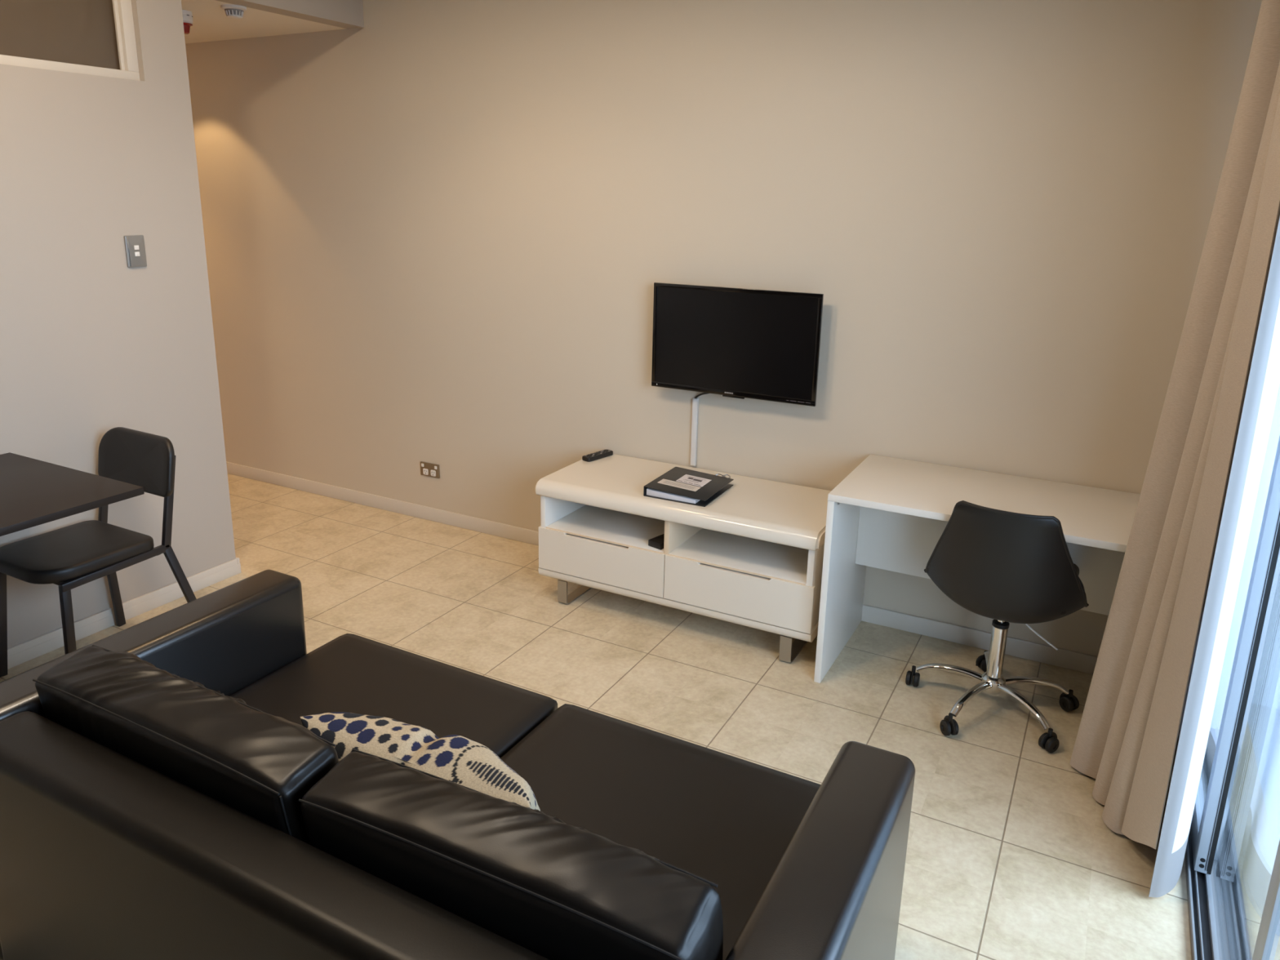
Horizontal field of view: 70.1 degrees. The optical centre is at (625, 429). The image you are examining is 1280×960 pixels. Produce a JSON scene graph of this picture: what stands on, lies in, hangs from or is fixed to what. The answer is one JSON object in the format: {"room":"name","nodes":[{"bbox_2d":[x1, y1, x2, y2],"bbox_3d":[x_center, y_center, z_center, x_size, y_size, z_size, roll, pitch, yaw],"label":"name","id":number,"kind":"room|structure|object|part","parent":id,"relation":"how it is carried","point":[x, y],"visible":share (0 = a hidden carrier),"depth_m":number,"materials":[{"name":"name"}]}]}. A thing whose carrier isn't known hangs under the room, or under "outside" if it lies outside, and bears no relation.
{"room":"living room","nodes":[
{"label":"living room","id":0,"kind":"room"},
{"bbox_2d":[0,0,364,648],"bbox_3d":[-2.688,-0.410,2.362,0.110,3.000,5.600,9,17,27],"label":"wall","id":1,"kind":"structure","parent":0,"point":[92,344],"depth_m":3.53,"materials":[{"name":"beige paint"}]},
{"bbox_2d":[0,0,139,80],"bbox_3d":[-2.193,-1.476,3.018,0.077,0.493,1.147,9,17,27],"label":"window","id":2,"kind":"structure","parent":1,"relation":"in","point":[97,37],"depth_m":3.36,"materials":[{"name":"beige paint"}]},
{"bbox_2d":[7,556,240,669],"bbox_3d":[-4.608,0.856,3.178,3.912,0.074,4.604,9,17,27],"label":"baseboard","id":3,"kind":"structure","parent":1,"relation":"attached to","point":[18,648],"depth_m":3.74,"materials":[{"name":"beige paint"}]},
{"bbox_2d":[124,235,146,267],"bbox_3d":[-1.928,-0.703,3.592,0.012,0.122,0.079,9,17,27],"label":"light switch","id":4,"kind":"object","parent":1,"relation":"attached to","point":[135,247],"visible":1,"depth_m":3.59,"materials":[{"name":"silver metal"}]},
{"bbox_2d":[133,245,139,249],"bbox_3d":[-1.927,-0.717,3.590,0.012,0.017,0.019,9,17,27],"label":"rocker switch","id":5,"kind":"object","parent":4,"relation":"attached to","point":[135,247],"depth_m":3.59,"materials":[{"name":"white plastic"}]},
{"bbox_2d":[134,251,139,256],"bbox_3d":[-1.927,-0.692,3.596,0.012,0.017,0.019,9,17,27],"label":"rocker switch","id":6,"kind":"object","parent":4,"relation":"attached to","point":[136,253],"depth_m":3.59,"materials":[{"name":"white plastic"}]},
{"bbox_2d":[181,0,346,43],"bbox_3d":[-3.351,-2.175,4.924,3.890,0.100,1.120,9,17,27],"label":"ceiling","id":7,"kind":"structure","parent":0,"point":[211,23],"depth_m":4.44,"materials":[{"name":"white paint"}]},
{"bbox_2d":[182,9,193,34],"bbox_3d":[-2.014,-1.848,4.141,0.097,0.094,0.098,9,17,27],"label":"fire alarm","id":8,"kind":"object","parent":7,"relation":"attached to","point":[188,20],"visible":0.47,"depth_m":4.12,"materials":[{"name":"white plastic"}]},
{"bbox_2d":[221,4,246,18],"bbox_3d":[-1.719,-1.833,4.008,0.104,0.046,0.104,9,17,27],"label":"smoke detector","id":9,"kind":"object","parent":7,"relation":"attached to","point":[232,11],"visible":1,"depth_m":3.98,"materials":[{"name":"white plastic"}]},
{"bbox_2d":[0,473,1279,959],"bbox_3d":[-2.652,1.096,2.732,8.020,0.100,5.820,9,17,27],"label":"floor","id":10,"kind":"structure","parent":0,"point":[1011,854],"depth_m":3.25,"materials":[{"name":"tile"}]},
{"bbox_2d":[0,452,144,536],"bbox_3d":[-2.086,0.608,2.857,0.759,0.800,0.825,9,17,27],"label":"dining table","id":11,"kind":"object","parent":10,"relation":"on","point":[33,492],"visible":0.71,"depth_m":2.88,"materials":[{"name":"black laminate"}]},
{"bbox_2d":[0,426,196,676],"bbox_3d":[-1.951,0.460,3.365,0.444,0.842,0.592,9,17,27],"label":"dining chair","id":12,"kind":"object","parent":10,"relation":"on","point":[68,557],"visible":0.98,"depth_m":3.33,"materials":[{"name":"black"}]},
{"bbox_3d":[-2.253,0.684,3.294,0.024,0.430,0.086,11,18,33],"label":"leg","id":13,"kind":"part","parent":12,"relation":"part of","materials":[{"name":"black metal"}]},
{"bbox_3d":[-1.901,0.735,3.123,0.039,0.429,0.060,9,17,27],"label":"leg","id":14,"kind":"part","parent":12,"relation":"part of","materials":[{"name":"black metal"}]},
{"bbox_3d":[-1.997,0.434,3.284,0.401,0.056,0.420,9,17,27],"label":"seat","id":15,"kind":"part","parent":12,"relation":"part of","materials":[{"name":"black plastic"}]},
{"bbox_3d":[-2.035,0.214,3.565,0.020,0.347,0.088,9,17,27],"label":"post","id":16,"kind":"part","parent":12,"relation":"part of","materials":[{"name":"black metal"}]},
{"bbox_3d":[-1.805,0.485,3.243,0.020,0.040,0.403,9,17,27],"label":"rail","id":17,"kind":"part","parent":12,"relation":"part of","materials":[{"name":"black metal"}]},
{"bbox_3d":[-2.055,0.591,3.652,0.033,0.434,0.060,9,17,27],"label":"leg","id":18,"kind":"part","parent":12,"relation":"part of","materials":[{"name":"black metal"}]},
{"bbox_3d":[-1.847,0.116,3.452,0.433,0.216,0.072,9,17,27],"label":"backrest","id":19,"kind":"part","parent":12,"relation":"part of","materials":[{"name":"black leather"}]},
{"bbox_3d":[-1.696,0.266,3.387,0.020,0.347,0.088,9,17,27],"label":"post","id":20,"kind":"part","parent":12,"relation":"part of","materials":[{"name":"black metal"}]},
{"bbox_3d":[-1.679,0.635,3.510,0.022,0.439,0.160,11,18,34],"label":"leg","id":21,"kind":"part","parent":12,"relation":"part of","materials":[{"name":"black metal"}]},
{"bbox_2d":[0,569,915,959],"bbox_3d":[-0.427,0.879,2.025,1.893,0.750,1.067,9,17,27],"label":"sofa","id":22,"kind":"object","parent":10,"relation":"on","point":[166,793],"visible":0.99,"depth_m":1.71,"materials":[{"name":"black leather"}]},
{"bbox_3d":[-1.224,0.801,2.374,0.151,0.598,0.917,9,17,27],"label":"arm","id":23,"kind":"part","parent":22,"relation":"part of","materials":[{"name":"black leather"}]},
{"bbox_2d":[35,645,338,844],"bbox_3d":[-0.907,0.696,1.903,0.801,0.349,0.196,9,17,27],"label":"cushion","id":24,"kind":"object","parent":22,"relation":"on","point":[252,762],"depth_m":1.77,"materials":[{"name":"black leather"}]},
{"bbox_3d":[-0.648,1.005,1.641,1.583,0.594,0.148,9,17,27],"label":"backrest","id":25,"kind":"part","parent":22,"relation":"part of","materials":[{"name":"black leather"}]},
{"bbox_2d":[230,633,557,758],"bbox_3d":[-0.741,0.839,2.281,0.785,0.155,0.915,9,17,27],"label":"seat cushion","id":26,"kind":"object","parent":22,"relation":"on","point":[350,673],"depth_m":2.47,"materials":[{"name":"black leather"}]},
{"bbox_2d":[300,711,540,811],"bbox_3d":[-0.388,0.742,1.855,0.576,0.271,0.222,9,17,27],"label":"throw pillow","id":27,"kind":"object","parent":22,"relation":"on","point":[460,760],"visible":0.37,"depth_m":1.79,"materials":[{"name":"fabric"}]},
{"bbox_2d":[300,751,723,959],"bbox_3d":[-0.209,0.800,1.552,0.772,0.349,0.205,9,17,27],"label":"cushion","id":28,"kind":"object","parent":22,"relation":"on","point":[554,889],"depth_m":1.44,"materials":[{"name":"black leather"}]},
{"bbox_2d":[500,703,821,959],"bbox_3d":[-0.043,0.946,1.914,0.785,0.155,0.915,9,17,27],"label":"seat cushion","id":29,"kind":"object","parent":22,"relation":"on","point":[727,821],"depth_m":2.07,"materials":[{"name":"black leather"}]},
{"bbox_3d":[0.304,1.037,1.574,0.153,0.598,0.919,9,17,27],"label":"arm","id":30,"kind":"part","parent":22,"relation":"part of","materials":[{"name":"black leather"}]},
{"bbox_2d":[535,453,831,663],"bbox_3d":[0.277,0.509,3.881,1.241,0.552,0.532,9,17,27],"label":"tv stand","id":31,"kind":"object","parent":10,"relation":"on","point":[753,557],"visible":0.83,"depth_m":3.68,"materials":[{"name":"beige laminate"}]},
{"bbox_3d":[-0.232,0.387,4.148,0.024,0.337,0.514,9,17,27],"label":"panel","id":32,"kind":"part","parent":31,"relation":"part of","materials":[{"name":"white laminate"}]},
{"bbox_3d":[-0.168,0.660,4.148,0.046,0.111,0.448,9,17,27],"label":"leg","id":33,"kind":"part","parent":31,"relation":"part of","materials":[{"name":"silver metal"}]},
{"bbox_2d":[582,448,613,462],"bbox_3d":[-0.129,0.118,4.216,0.048,0.022,0.170,13,19,40],"label":"remote control","id":34,"kind":"object","parent":31,"relation":"on","point":[602,454],"visible":1,"depth_m":4.20,"materials":[{"name":"black plastic"}]},
{"bbox_3d":[-0.108,0.548,3.821,0.604,0.188,0.019,9,17,27],"label":"drawer","id":35,"kind":"part","parent":31,"relation":"part of","materials":[{"name":"beige laminate"}]},
{"bbox_2d":[546,504,664,552],"bbox_3d":[0.024,0.406,4.002,0.565,0.010,0.500,9,17,27],"label":"shelf","id":36,"kind":"object","parent":31,"relation":"attached to","point":[633,531],"depth_m":3.91,"materials":[{"name":"white laminate"}]},
{"bbox_2d":[648,533,664,550],"bbox_3d":[0.178,0.452,3.767,0.068,0.026,0.180,14,19,41],"label":"media box","id":37,"kind":"object","parent":31,"relation":"on","point":[657,542],"visible":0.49,"depth_m":3.71,"materials":[{"name":"black plastic"}]},
{"bbox_3d":[0.281,0.649,3.921,1.223,0.038,0.520,9,17,27],"label":"panel","id":38,"kind":"part","parent":31,"relation":"part of","materials":[{"name":"beige laminate"}]},
{"bbox_2d":[643,466,733,506],"bbox_3d":[0.268,0.232,3.777,0.277,0.048,0.343,9,17,27],"label":"binder","id":39,"kind":"object","parent":31,"relation":"on","point":[678,484],"visible":1,"depth_m":3.71,"materials":[{"name":"black plastic"}]},
{"bbox_2d":[664,480,693,488],"bbox_3d":[0.218,0.225,3.723,0.135,0.008,0.028,8,16,26],"label":"print","id":40,"kind":"object","parent":39,"relation":"on","point":[670,483],"depth_m":3.72,"materials":[{"name":"grey paper"}]},
{"bbox_2d":[677,475,703,485],"bbox_3d":[0.279,0.210,3.788,0.100,0.006,0.080,9,17,27],"label":"print","id":41,"kind":"object","parent":39,"relation":"on","point":[689,480],"depth_m":3.79,"materials":[{"name":"grey paper"}]},
{"bbox_2d":[668,528,808,584],"bbox_3d":[0.541,0.486,3.731,0.568,0.010,0.500,9,17,27],"label":"shelf","id":42,"kind":"object","parent":31,"relation":"attached to","point":[784,564],"depth_m":3.63,"materials":[{"name":"white laminate"}]},
{"bbox_3d":[0.428,0.631,3.539,0.612,0.188,0.019,9,17,27],"label":"drawer","id":43,"kind":"part","parent":31,"relation":"part of","materials":[{"name":"beige laminate"}]},
{"bbox_3d":[0.718,0.796,3.683,0.046,0.111,0.448,9,17,27],"label":"leg","id":44,"kind":"part","parent":31,"relation":"part of","materials":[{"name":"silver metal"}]},
{"bbox_3d":[0.802,0.546,3.605,0.024,0.337,0.514,9,17,27],"label":"panel","id":45,"kind":"part","parent":31,"relation":"part of","materials":[{"name":"white laminate"}]},
{"bbox_2d":[813,454,1140,683],"bbox_3d":[1.298,0.586,3.296,1.038,0.732,0.587,9,17,27],"label":"desk","id":46,"kind":"object","parent":10,"relation":"on","point":[889,513],"visible":0.58,"depth_m":3.30,"materials":[{"name":"white laminate"}]},
{"bbox_3d":[0.854,0.530,3.534,0.024,0.707,0.585,9,17,27],"label":"panel","id":47,"kind":"part","parent":46,"relation":"part of","materials":[{"name":"white laminate"}]},
{"bbox_3d":[1.349,0.415,3.343,0.988,0.372,0.018,9,17,27],"label":"modesty panel","id":48,"kind":"part","parent":46,"relation":"part of","materials":[{"name":"white laminate"}]},
{"bbox_2d":[905,500,1088,753],"bbox_3d":[1.292,0.585,3.142,0.570,0.812,0.580,9,17,27],"label":"office chair","id":49,"kind":"object","parent":10,"relation":"on","point":[1005,567],"visible":1,"depth_m":2.93,"materials":[{"name":"black plastic"}]},
{"bbox_3d":[1.167,0.873,3.283,0.235,0.058,0.035,9,17,29],"label":"leg","id":50,"kind":"part","parent":49,"relation":"part of","materials":[{"name":"silver metal"}]},
{"bbox_3d":[1.181,0.916,3.120,0.235,0.058,0.035,-11,19,-39],"label":"leg","id":51,"kind":"part","parent":49,"relation":"part of","materials":[{"name":"silver metal"}]},
{"bbox_3d":[1.334,0.859,3.346,0.035,0.058,0.235,5,15,16],"label":"leg","id":52,"kind":"part","parent":49,"relation":"part of","materials":[{"name":"silver metal"}]},
{"bbox_3d":[1.340,0.929,3.079,0.035,0.058,0.235,-4,15,-19],"label":"leg","id":53,"kind":"part","parent":49,"relation":"part of","materials":[{"name":"silver metal"}]},
{"bbox_3d":[1.437,0.898,3.206,0.235,0.058,0.035,2,15,2],"label":"leg","id":54,"kind":"part","parent":49,"relation":"part of","materials":[{"name":"silver metal"}]},
{"bbox_3d":[1.395,0.679,3.110,0.158,0.112,0.014,10,17,31],"label":"height lever","id":55,"kind":"part","parent":49,"relation":"part of","materials":[{"name":"silver metal"}]},
{"bbox_2d":[185,0,1262,656],"bbox_3d":[-1.259,-1.013,4.766,8.020,3.000,0.120,9,17,27],"label":"wall","id":56,"kind":"structure","parent":0,"point":[442,233],"depth_m":3.81,"materials":[{"name":"beige paint"}]},
{"bbox_2d":[420,461,439,478],"bbox_3d":[-1.046,0.215,4.877,0.127,0.075,0.012,9,17,27],"label":"power outlet","id":57,"kind":"object","parent":56,"relation":"attached to","point":[429,469],"visible":1,"depth_m":4.87,"materials":[{"name":"brown metal"}]},
{"bbox_2d":[422,468,428,475],"bbox_3d":[-1.070,0.224,4.893,0.034,0.033,0.012,9,17,27],"label":"socket","id":58,"kind":"object","parent":57,"relation":"attached to","point":[425,471],"depth_m":4.89,"materials":[{"name":"white plastic"}]},
{"bbox_2d":[430,470,435,476],"bbox_3d":[-1.024,0.231,4.869,0.034,0.033,0.012,9,17,27],"label":"socket","id":59,"kind":"object","parent":57,"relation":"attached to","point":[433,473],"depth_m":4.86,"materials":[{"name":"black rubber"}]},
{"bbox_2d":[226,461,1097,674],"bbox_3d":[-1.368,0.408,5.107,7.700,0.074,0.012,9,17,27],"label":"baseboard","id":60,"kind":"structure","parent":56,"relation":"attached to","point":[1067,659],"depth_m":4.62,"materials":[{"name":"beige paint"}]},
{"bbox_2d":[690,397,698,466],"bbox_3d":[0.306,0.010,4.061,0.025,0.308,0.016,9,17,27],"label":"cable conduit","id":61,"kind":"object","parent":56,"relation":"attached to","point":[695,401],"visible":1,"depth_m":4.05,"materials":[{"name":"white plastic"}]},
{"bbox_2d":[651,282,823,406],"bbox_3d":[0.462,-0.367,3.838,0.743,0.460,0.082,9,17,27],"label":"television","id":62,"kind":"object","parent":56,"relation":"attached to","point":[730,342],"visible":1,"depth_m":3.79,"materials":[{"name":"black plastic"}]},
{"bbox_2d":[694,392,707,398],"bbox_3d":[0.349,-0.153,3.974,0.124,0.079,0.013,14,20,42],"label":"cable","id":63,"kind":"object","parent":62,"relation":"attached to","point":[702,393],"visible":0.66,"depth_m":3.99,"materials":[{"name":"black rubber"}]},
{"bbox_2d":[1244,431,1279,733],"bbox_3d":[0.782,0.125,0.541,0.200,3.000,5.600,9,17,27],"label":"wall window","id":64,"kind":"structure","parent":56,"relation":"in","point":[1279,431],"depth_m":2.99,"materials":[{"name":"clear glass"}]},
{"bbox_2d":[1185,384,1279,959],"bbox_3d":[1.211,0.105,1.440,0.120,2.602,3.250,9,17,27],"label":"door","id":65,"kind":"structure","parent":64,"relation":"attached to","point":[1219,929],"depth_m":2.32,"materials":[{"name":"silver metal"}]},
{"bbox_3d":[1.451,0.037,1.875,0.006,2.482,0.670,9,17,27],"label":"glass pane","id":66,"kind":"part","parent":65,"relation":"part of","materials":[{"name":"clear glass"}]},
{"bbox_3d":[1.745,-0.141,2.454,0.006,2.384,0.727,9,17,27],"label":"glass pane","id":67,"kind":"part","parent":65,"relation":"part of","materials":[{"name":"clear glass"}]},
{"bbox_3d":[1.444,0.016,1.853,0.019,2.530,0.775,9,17,27],"label":"fixed panel","id":68,"kind":"part","parent":65,"relation":"part of","materials":[{"name":"silver metal"}]},
{"bbox_2d":[1247,702,1279,854],"bbox_3d":[1.734,1.770,0.536,1.880,0.090,6.600,9,17,27],"label":"floor","id":69,"kind":"structure","parent":0,"point":[1264,722],"depth_m":3.03,"materials":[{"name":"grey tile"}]},
{"bbox_2d":[1251,568,1279,709],"bbox_3d":[3.145,-0.309,2.614,1.880,2.930,0.140,9,17,27],"label":"wall","id":70,"kind":"structure","parent":0,"point":[1266,692],"depth_m":3.29,"materials":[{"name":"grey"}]},
{"bbox_3d":[1.073,-1.542,1.074,0.030,0.035,3.300,9,17,27],"label":"track","id":71,"kind":"object","parent":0,"visible":0},
{"bbox_2d":[1069,0,1279,897],"bbox_3d":[1.554,-0.343,2.437,0.302,2.948,1.018,9,17,27],"label":"curtain","id":72,"kind":"object","parent":71,"relation":"hanging from","point":[1151,699],"visible":1,"depth_m":2.31,"materials":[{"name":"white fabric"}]}
]}

